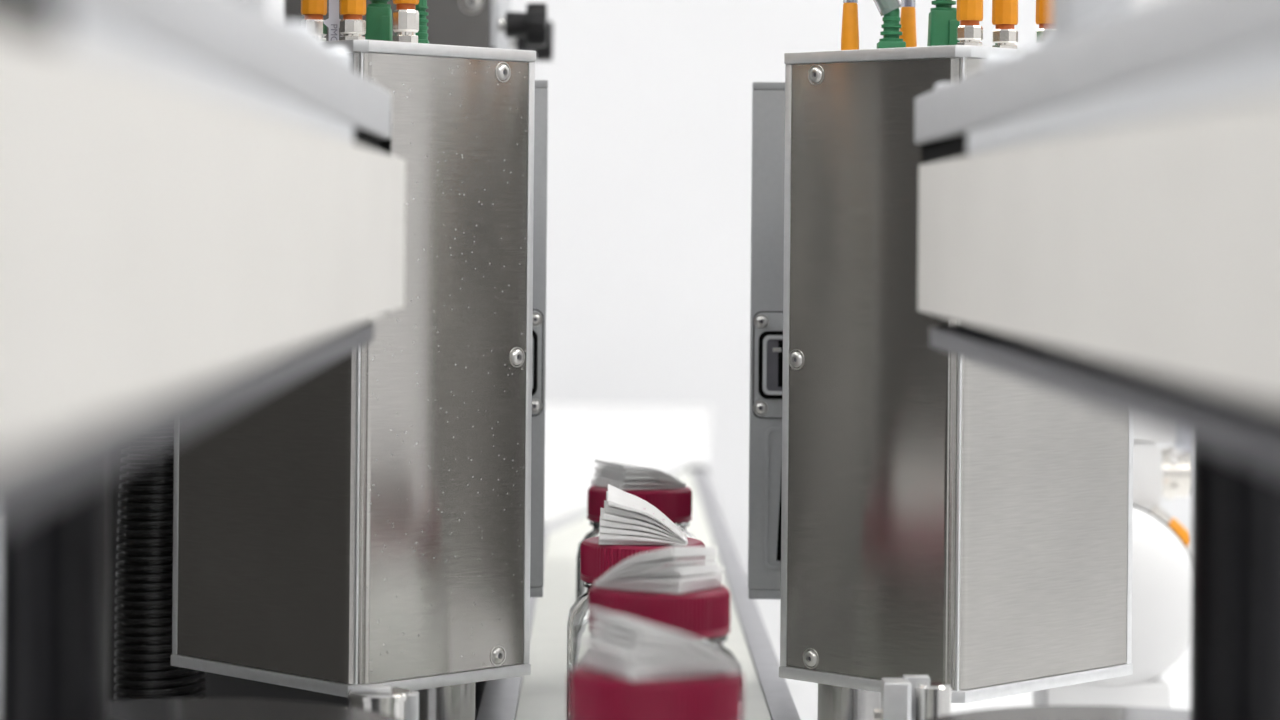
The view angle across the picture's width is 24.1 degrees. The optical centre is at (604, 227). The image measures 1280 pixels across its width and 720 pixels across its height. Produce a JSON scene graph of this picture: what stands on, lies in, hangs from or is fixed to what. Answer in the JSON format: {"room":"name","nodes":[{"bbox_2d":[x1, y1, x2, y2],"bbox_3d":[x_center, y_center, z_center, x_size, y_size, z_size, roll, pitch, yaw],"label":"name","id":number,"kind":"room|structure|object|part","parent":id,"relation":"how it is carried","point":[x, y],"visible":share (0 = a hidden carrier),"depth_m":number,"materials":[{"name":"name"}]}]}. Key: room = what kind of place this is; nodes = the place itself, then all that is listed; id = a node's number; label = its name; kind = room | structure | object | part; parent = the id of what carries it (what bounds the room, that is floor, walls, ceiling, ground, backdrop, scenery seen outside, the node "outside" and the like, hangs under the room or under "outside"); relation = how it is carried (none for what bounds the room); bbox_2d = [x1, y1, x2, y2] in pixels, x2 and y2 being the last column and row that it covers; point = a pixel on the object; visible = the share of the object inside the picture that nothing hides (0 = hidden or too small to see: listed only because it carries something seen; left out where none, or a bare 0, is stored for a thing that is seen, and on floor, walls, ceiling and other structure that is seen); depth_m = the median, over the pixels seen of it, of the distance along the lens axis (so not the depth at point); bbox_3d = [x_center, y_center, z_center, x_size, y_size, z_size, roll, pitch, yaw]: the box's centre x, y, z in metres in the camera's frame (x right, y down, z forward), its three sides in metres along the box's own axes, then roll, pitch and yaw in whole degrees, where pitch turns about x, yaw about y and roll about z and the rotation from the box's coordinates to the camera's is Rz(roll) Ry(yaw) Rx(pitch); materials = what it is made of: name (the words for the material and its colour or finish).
{"room":"factory floor","nodes":[
{"label":"factory floor","id":0,"kind":"room"},
{"bbox_2d":[266,0,1191,579],"bbox_3d":[0.002,-0.200,2.850,4.400,2.800,0.100,1,0,0],"label":"wall","id":1,"kind":"structure","parent":0,"point":[649,154],"depth_m":2.80,"materials":[{"name":"white paint"}]},
{"bbox_3d":[-0.011,1.250,0.200,4.400,0.100,5.200,1,0,0],"label":"floor","id":2,"kind":"structure","parent":0,"visible":0},
{"bbox_2d":[755,599,1190,719],"bbox_3d":[-0.007,0.765,1.540,2.200,0.870,2.480,1,0,0],"label":"table","id":3,"kind":"object","parent":2,"relation":"on","point":[804,694],"visible":0.02,"depth_m":2.16,"materials":[{"name":"white laminate"}]},
{"bbox_2d":[0,522,4,717],"bbox_3d":[-0.501,0.155,1.744,0.320,0.340,0.312,1,0,0],"label":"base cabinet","id":4,"kind":"object","parent":3,"relation":"on","point":[2,525],"visible":0.02,"depth_m":1.70,"materials":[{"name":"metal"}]},
{"bbox_2d":[114,439,205,700],"bbox_3d":[-0.151,0.161,1.045,0.040,0.335,0.032,1,0,0],"label":"corrugated hose","id":5,"kind":"object","parent":3,"relation":"on","point":[144,670],"visible":0.32,"depth_m":1.03,"materials":[{"name":"black plastic"}]},
{"bbox_2d":[0,470,398,719],"bbox_3d":[-0.101,0.178,0.727,0.108,0.302,0.108,1,0,0],"label":"support stand","id":6,"kind":"object","parent":3,"relation":"on","point":[56,551],"visible":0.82,"depth_m":0.70,"materials":[{"name":"grey metal"}]},
{"bbox_3d":[-0.130,0.074,0.710,0.024,0.095,0.024,1,0,0],"label":"post","id":7,"kind":"part","parent":6,"relation":"part of","materials":[{"name":"black metal"}]},
{"bbox_2d":[0,0,405,522],"bbox_3d":[-0.097,-0.029,0.325,0.094,0.113,0.950,1,0,0],"label":"beam","id":8,"kind":"structure","parent":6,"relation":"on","point":[202,202],"depth_m":0.35,"materials":[{"name":"white plastic"}]},
{"bbox_3d":[-0.097,0.025,0.307,0.082,0.004,0.915,1,0,0],"label":"plate","id":9,"kind":"part","parent":8,"relation":"part of","materials":[{"name":"white metal"}]},
{"bbox_3d":[-0.099,-0.029,0.306,0.090,0.012,0.912,1,0,0],"label":"plate","id":10,"kind":"part","parent":8,"relation":"part of","materials":[{"name":"metal"}]},
{"bbox_2d":[108,0,552,719],"bbox_3d":[-0.124,0.084,1.349,0.195,0.490,0.261,1,0,0],"label":"base cabinet","id":11,"kind":"object","parent":3,"relation":"on","point":[217,685],"depth_m":1.25,"materials":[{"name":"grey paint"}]},
{"bbox_3d":[-0.137,0.144,1.228,0.150,0.310,0.003,1,0,0],"label":"door","id":12,"kind":"part","parent":11,"relation":"part of","materials":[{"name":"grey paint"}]},
{"bbox_3d":[-0.089,-0.096,1.339,0.088,0.130,0.191,1,0,0],"label":"grey bracket","id":13,"kind":"part","parent":11,"relation":"part of","materials":[{"name":"grey metal"}]},
{"bbox_3d":[-0.046,-0.095,1.340,0.003,0.130,0.190,1,0,0],"label":"plate","id":14,"kind":"part","parent":11,"relation":"part of","materials":[{"name":"metal"}]},
{"bbox_3d":[-0.042,-0.086,1.268,0.005,0.007,0.007,1,0,0],"label":"threaded rod","id":15,"kind":"part","parent":11,"relation":"part of","materials":[{"name":"metal"}]},
{"bbox_3d":[-0.042,-0.088,1.415,0.005,0.007,0.007,1,0,0],"label":"threaded rod","id":16,"kind":"part","parent":11,"relation":"part of","materials":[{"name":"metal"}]},
{"bbox_3d":[-0.035,-0.086,1.268,0.020,0.019,0.020,1,0,0],"label":"star knob","id":17,"kind":"part","parent":11,"relation":"part of","materials":[{"name":"black plastic"}]},
{"bbox_3d":[-0.035,-0.088,1.415,0.020,0.019,0.021,1,0,0],"label":"star knob","id":18,"kind":"part","parent":11,"relation":"part of","materials":[{"name":"black plastic"}]},
{"bbox_2d":[347,684,418,719],"bbox_3d":[-0.068,0.231,0.868,0.026,0.197,0.019,1,0,0],"label":"clamp","id":19,"kind":"object","parent":3,"relation":"on","point":[399,703],"visible":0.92,"depth_m":0.86,"materials":[{"name":"metal"}]},
{"bbox_2d":[416,682,474,719],"bbox_3d":[-0.054,0.237,0.974,0.044,0.185,0.044,1,0,0],"label":"rod","id":20,"kind":"object","parent":3,"relation":"on","point":[454,702],"visible":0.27,"depth_m":0.96,"materials":[{"name":"metal"}]},
{"bbox_2d":[171,40,535,696],"bbox_3d":[-0.082,0.043,0.978,0.094,0.202,0.074,1,0,45],"label":"housing","id":21,"kind":"object","parent":20,"relation":"on","point":[364,518],"visible":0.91,"depth_m":0.95,"materials":[{"name":"metal"}]},
{"bbox_2d":[301,0,326,40],"bbox_3d":[-0.091,-0.232,0.957,0.008,0.348,0.009,1,0,-44],"label":"plug","id":22,"kind":"object","parent":21,"relation":"attached to","point":[313,11],"visible":0.62,"depth_m":0.95,"materials":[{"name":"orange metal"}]},
{"bbox_3d":[-0.083,0.142,0.978,0.074,0.004,0.093,1,0,-45],"label":"plate","id":23,"kind":"part","parent":21,"relation":"part of","materials":[{"name":"metal"}]},
{"bbox_2d":[339,0,365,39],"bbox_3d":[-0.078,-0.232,0.942,0.008,0.348,0.009,1,0,-44],"label":"plug","id":24,"kind":"object","parent":21,"relation":"attached to","point":[352,26],"visible":0.96,"depth_m":0.94,"materials":[{"name":"silver metal"}]},
{"bbox_2d":[324,0,340,40],"bbox_3d":[-0.086,-0.073,0.947,0.006,0.030,0.001,1,0,0],"label":"tag","id":25,"kind":"object","parent":24,"relation":"attached to","point":[333,22],"visible":0.99,"depth_m":0.95,"materials":[{"name":"white plastic"}]},
{"bbox_2d":[365,0,392,40],"bbox_3d":[-0.072,-0.232,0.971,0.008,0.347,0.011,1,0,0],"label":"plug","id":26,"kind":"object","parent":21,"relation":"attached to","point":[378,13],"visible":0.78,"depth_m":0.97,"materials":[{"name":"green plastic"}]},
{"bbox_2d":[393,0,418,42],"bbox_3d":[-0.062,-0.232,0.955,0.008,0.348,0.009,1,0,39],"label":"plug","id":27,"kind":"object","parent":21,"relation":"attached to","point":[405,16],"visible":0.96,"depth_m":0.95,"materials":[{"name":"silver metal"}]},
{"bbox_2d":[415,0,428,43],"bbox_3d":[-0.059,-0.232,0.986,0.006,0.348,0.009,1,0,0],"label":"plug","id":28,"kind":"object","parent":21,"relation":"attached to","point":[422,34],"visible":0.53,"depth_m":0.98,"materials":[{"name":"green plastic"}]},
{"bbox_3d":[-0.082,-0.056,0.978,0.074,0.004,0.093,1,0,-45],"label":"plate","id":29,"kind":"part","parent":21,"relation":"part of","materials":[{"name":"metal"}]},
{"bbox_3d":[-0.083,0.043,0.978,0.070,0.195,0.088,1,0,-45],"label":"frame","id":30,"kind":"part","parent":21,"relation":"part of","materials":[{"name":"metal"}]},
{"bbox_2d":[530,80,547,596],"bbox_3d":[-0.051,0.139,1.071,0.058,0.381,0.062,1,0,0],"label":"door","id":31,"kind":"structure","parent":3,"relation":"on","point":[541,86],"depth_m":1.04,"materials":[{"name":"grey metal"}]},
{"bbox_3d":[-0.034,0.047,1.042,0.024,0.036,0.001,1,0,0],"label":"socket plate","id":32,"kind":"part","parent":31,"relation":"part of","materials":[{"name":"silver metal"}]},
{"bbox_2d":[544,405,709,525],"bbox_3d":[-0.115,0.242,2.104,0.414,0.175,1.032,1,0,0],"label":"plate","id":33,"kind":"object","parent":3,"relation":"on","point":[670,440],"visible":0.16,"depth_m":2.16,"materials":[{"name":"white plastic"}]},
{"bbox_2d":[476,466,799,719],"bbox_3d":[0.011,0.247,1.162,0.110,0.170,1.645,1,0,0],"label":"conveyor","id":34,"kind":"object","parent":3,"relation":"on","point":[541,694],"visible":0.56,"depth_m":1.20,"materials":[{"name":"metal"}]},
{"bbox_3d":[-0.037,0.190,0.961,0.013,0.051,1.243,1,0,0],"label":"rail","id":35,"kind":"part","parent":34,"relation":"part of","materials":[{"name":"grey metal"}]},
{"bbox_2d":[566,536,704,719],"bbox_3d":[0.011,0.131,0.919,0.046,0.070,0.046,1,0,0],"label":"jar","id":36,"kind":"object","parent":34,"relation":"on","point":[596,559],"visible":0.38,"depth_m":0.91,"materials":[{"name":"plastic"}]},
{"bbox_3d":[0.011,0.133,0.919,0.046,0.066,0.046,1,0,0],"label":"glass","id":37,"kind":"part","parent":36,"relation":"part of","materials":[{"name":"clear glass"}]},
{"bbox_3d":[0.012,0.102,0.919,0.038,0.012,0.038,1,0,0],"label":"lid","id":38,"kind":"part","parent":36,"relation":"part of","materials":[{"name":"plastic"}]},
{"bbox_2d":[599,484,687,544],"bbox_3d":[0.012,0.087,0.915,0.027,0.016,0.026,1,0,0],"label":"leaflet","id":39,"kind":"object","parent":36,"relation":"on","point":[626,518],"visible":1,"depth_m":0.90,"materials":[{"name":"white paper"}]},
{"bbox_2d":[576,485,694,599],"bbox_3d":[0.012,0.130,1.096,0.046,0.070,0.046,1,0,0],"label":"jar","id":40,"kind":"object","parent":34,"relation":"on","point":[675,503],"visible":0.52,"depth_m":1.08,"materials":[{"name":"plastic"}]},
{"bbox_3d":[0.012,0.132,1.096,0.046,0.066,0.046,1,0,0],"label":"glass","id":41,"kind":"part","parent":40,"relation":"part of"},
{"bbox_2d":[591,460,685,489],"bbox_3d":[0.012,0.090,1.095,0.027,0.009,0.027,1,0,-27],"label":"leaflet","id":42,"kind":"object","parent":40,"relation":"on","point":[623,476],"visible":1,"depth_m":1.08,"materials":[{"name":"white paper"}]},
{"bbox_3d":[0.013,0.100,1.096,0.038,0.012,0.038,1,0,0],"label":"lid","id":43,"kind":"part","parent":40,"relation":"part of","materials":[{"name":"plastic"}]},
{"bbox_2d":[569,664,742,719],"bbox_3d":[0.011,0.133,0.663,0.046,0.070,0.046,1,0,0],"label":"jar","id":44,"kind":"object","parent":34,"relation":"on","point":[595,694],"visible":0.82,"depth_m":0.65,"materials":[{"name":"plastic"}]},
{"bbox_2d":[579,606,740,679],"bbox_3d":[0.012,0.091,0.661,0.028,0.013,0.026,1,0,-27],"label":"leaflet","id":45,"kind":"object","parent":44,"relation":"on","point":[630,648],"visible":1,"depth_m":0.65,"materials":[{"name":"white paper"}]},
{"bbox_2d":[576,585,743,719],"bbox_3d":[0.014,0.132,0.808,0.046,0.070,0.046,1,0,0],"label":"jar","id":46,"kind":"object","parent":34,"relation":"on","point":[703,614],"visible":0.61,"depth_m":0.79,"materials":[{"name":"plastic"}]},
{"bbox_2d":[594,546,724,593],"bbox_3d":[0.015,0.090,0.806,0.027,0.012,0.026,1,0,31],"label":"leaflet","id":47,"kind":"object","parent":46,"relation":"on","point":[645,571],"visible":1,"depth_m":0.80,"materials":[{"name":"white paper"}]},
{"bbox_3d":[0.015,0.102,0.808,0.038,0.012,0.038,1,0,0],"label":"lid","id":48,"kind":"part","parent":46,"relation":"part of","materials":[{"name":"plastic"}]},
{"bbox_3d":[0.014,0.134,0.808,0.046,0.066,0.046,1,0,0],"label":"glass","id":49,"kind":"part","parent":46,"relation":"part of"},
{"bbox_3d":[0.061,0.189,1.149,0.010,0.051,1.620,1,0,0],"label":"rail","id":50,"kind":"part","parent":34,"relation":"part of","materials":[{"name":"grey metal"}]},
{"bbox_2d":[748,82,784,598],"bbox_3d":[0.079,0.140,1.071,0.058,0.381,0.062,1,0,0],"label":"door","id":51,"kind":"structure","parent":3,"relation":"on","point":[768,98],"depth_m":1.04,"materials":[{"name":"grey metal"}]},
{"bbox_3d":[0.064,0.048,1.042,0.024,0.036,0.001,1,0,0],"label":"socket plate","id":52,"kind":"part","parent":51,"relation":"part of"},
{"bbox_2d":[818,683,880,719],"bbox_3d":[0.079,0.238,0.974,0.044,0.185,0.044,1,0,0],"label":"rod","id":53,"kind":"object","parent":3,"relation":"on","point":[834,702],"visible":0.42,"depth_m":0.96,"materials":[{"name":"metal"}]},
{"bbox_2d":[779,45,1133,702],"bbox_3d":[0.115,0.045,0.977,0.092,0.202,0.074,1,0,-45],"label":"housing","id":54,"kind":"object","parent":53,"relation":"on","point":[966,525],"visible":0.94,"depth_m":0.95,"materials":[{"name":"metal"}]},
{"bbox_2d":[841,0,858,49],"bbox_3d":[0.082,-0.230,0.981,0.006,0.348,0.008,1,0,45],"label":"plug","id":55,"kind":"object","parent":54,"relation":"attached to","point":[850,27],"visible":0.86,"depth_m":0.98,"materials":[{"name":"orange plastic"}]},
{"bbox_3d":[0.116,0.045,0.977,0.087,0.195,0.069,1,0,-45],"label":"frame","id":56,"kind":"part","parent":54,"relation":"part of","materials":[{"name":"metal"}]},
{"bbox_2d":[873,0,905,48],"bbox_3d":[0.079,-0.231,0.975,0.041,0.348,0.009,1,0,2],"label":"plug","id":57,"kind":"object","parent":54,"relation":"attached to","point":[891,26],"visible":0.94,"depth_m":0.97,"materials":[{"name":"green plastic"}]},
{"bbox_3d":[0.117,-0.054,0.978,0.073,0.004,0.092,1,0,45],"label":"plate","id":58,"kind":"part","parent":54,"relation":"part of","materials":[{"name":"metal"}]},
{"bbox_2d":[899,0,916,46],"bbox_3d":[0.103,-0.230,0.997,0.006,0.348,0.008,1,0,45],"label":"plug","id":59,"kind":"object","parent":54,"relation":"attached to","point":[908,13],"visible":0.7,"depth_m":0.99,"materials":[{"name":"orange plastic"}]},
{"bbox_2d":[927,0,959,45],"bbox_3d":[0.111,-0.230,0.972,0.010,0.347,0.011,1,0,0],"label":"plug","id":60,"kind":"object","parent":54,"relation":"attached to","point":[943,23],"visible":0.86,"depth_m":0.97,"materials":[{"name":"green plastic"}]},
{"bbox_3d":[0.115,0.144,0.978,0.073,0.004,0.092,1,0,45],"label":"plate","id":61,"kind":"part","parent":54,"relation":"part of","materials":[{"name":"metal"}]},
{"bbox_2d":[956,0,982,45],"bbox_3d":[0.116,-0.230,0.944,0.009,0.348,0.008,1,0,-44],"label":"plug","id":62,"kind":"object","parent":54,"relation":"attached to","point":[969,12],"visible":0.94,"depth_m":0.94,"materials":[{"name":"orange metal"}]},
{"bbox_2d":[992,0,1017,48],"bbox_3d":[0.129,-0.230,0.957,0.009,0.348,0.008,1,0,-44],"label":"plug","id":63,"kind":"object","parent":54,"relation":"attached to","point":[1004,12],"visible":0.95,"depth_m":0.95,"materials":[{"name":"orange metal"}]},
{"bbox_2d":[1036,0,1049,39],"bbox_3d":[0.145,-0.230,0.970,0.009,0.348,0.008,1,0,-44],"label":"plug","id":64,"kind":"object","parent":54,"relation":"attached to","point":[1042,6],"visible":0.23,"depth_m":0.97,"materials":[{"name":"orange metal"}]},
{"bbox_2d":[873,675,950,719],"bbox_3d":[0.088,0.231,0.868,0.022,0.201,0.014,1,0,0],"label":"clamp","id":65,"kind":"object","parent":3,"relation":"on","point":[909,697],"visible":1,"depth_m":0.86,"materials":[{"name":"metal"}]},
{"bbox_2d":[927,442,1279,719],"bbox_3d":[0.125,0.180,0.727,0.108,0.302,0.108,1,0,0],"label":"support stand","id":66,"kind":"object","parent":3,"relation":"on","point":[1235,594],"visible":0.79,"depth_m":0.70,"materials":[{"name":"grey metal"}]},
{"bbox_2d":[914,0,1279,473],"bbox_3d":[0.126,-0.028,0.325,0.094,0.113,0.950,1,0,0],"label":"beam","id":67,"kind":"structure","parent":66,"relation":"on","point":[1099,204],"depth_m":0.46,"materials":[{"name":"white plastic"}]},
{"bbox_3d":[0.126,-0.027,0.306,0.094,0.012,0.912,1,0,0],"label":"plate","id":68,"kind":"part","parent":67,"relation":"part of","materials":[{"name":"metal"}]},
{"bbox_3d":[0.122,0.027,0.307,0.088,0.004,0.915,1,0,0],"label":"plate","id":69,"kind":"part","parent":67,"relation":"part of","materials":[{"name":"white metal"}]},
{"bbox_3d":[0.151,0.077,0.710,0.024,0.095,0.024,1,0,0],"label":"post","id":70,"kind":"part","parent":66,"relation":"part of","materials":[{"name":"black metal"}]},
{"bbox_2d":[1033,504,1191,708],"bbox_3d":[0.202,0.221,1.222,0.079,0.221,0.056,1,0,0],"label":"robot arm","id":71,"kind":"object","parent":3,"relation":"on","point":[1161,561],"visible":0.33,"depth_m":1.20,"materials":[{"name":"plastic"}]},
{"bbox_2d":[1133,421,1192,510],"bbox_3d":[0.221,0.197,1.297,0.062,0.270,0.058,1,0,0],"label":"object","id":72,"kind":"object","parent":3,"relation":"on","point":[1158,472],"visible":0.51,"depth_m":1.27,"materials":[{"name":"plastic"}]},
{"bbox_2d":[1149,505,1191,556],"bbox_3d":[0.241,0.223,1.250,0.035,0.214,0.010,1,0,0],"label":"plug","id":73,"kind":"object","parent":3,"relation":"on","point":[1181,531],"visible":0.22,"depth_m":1.25,"materials":[{"name":"orange plastic"}]}
]}

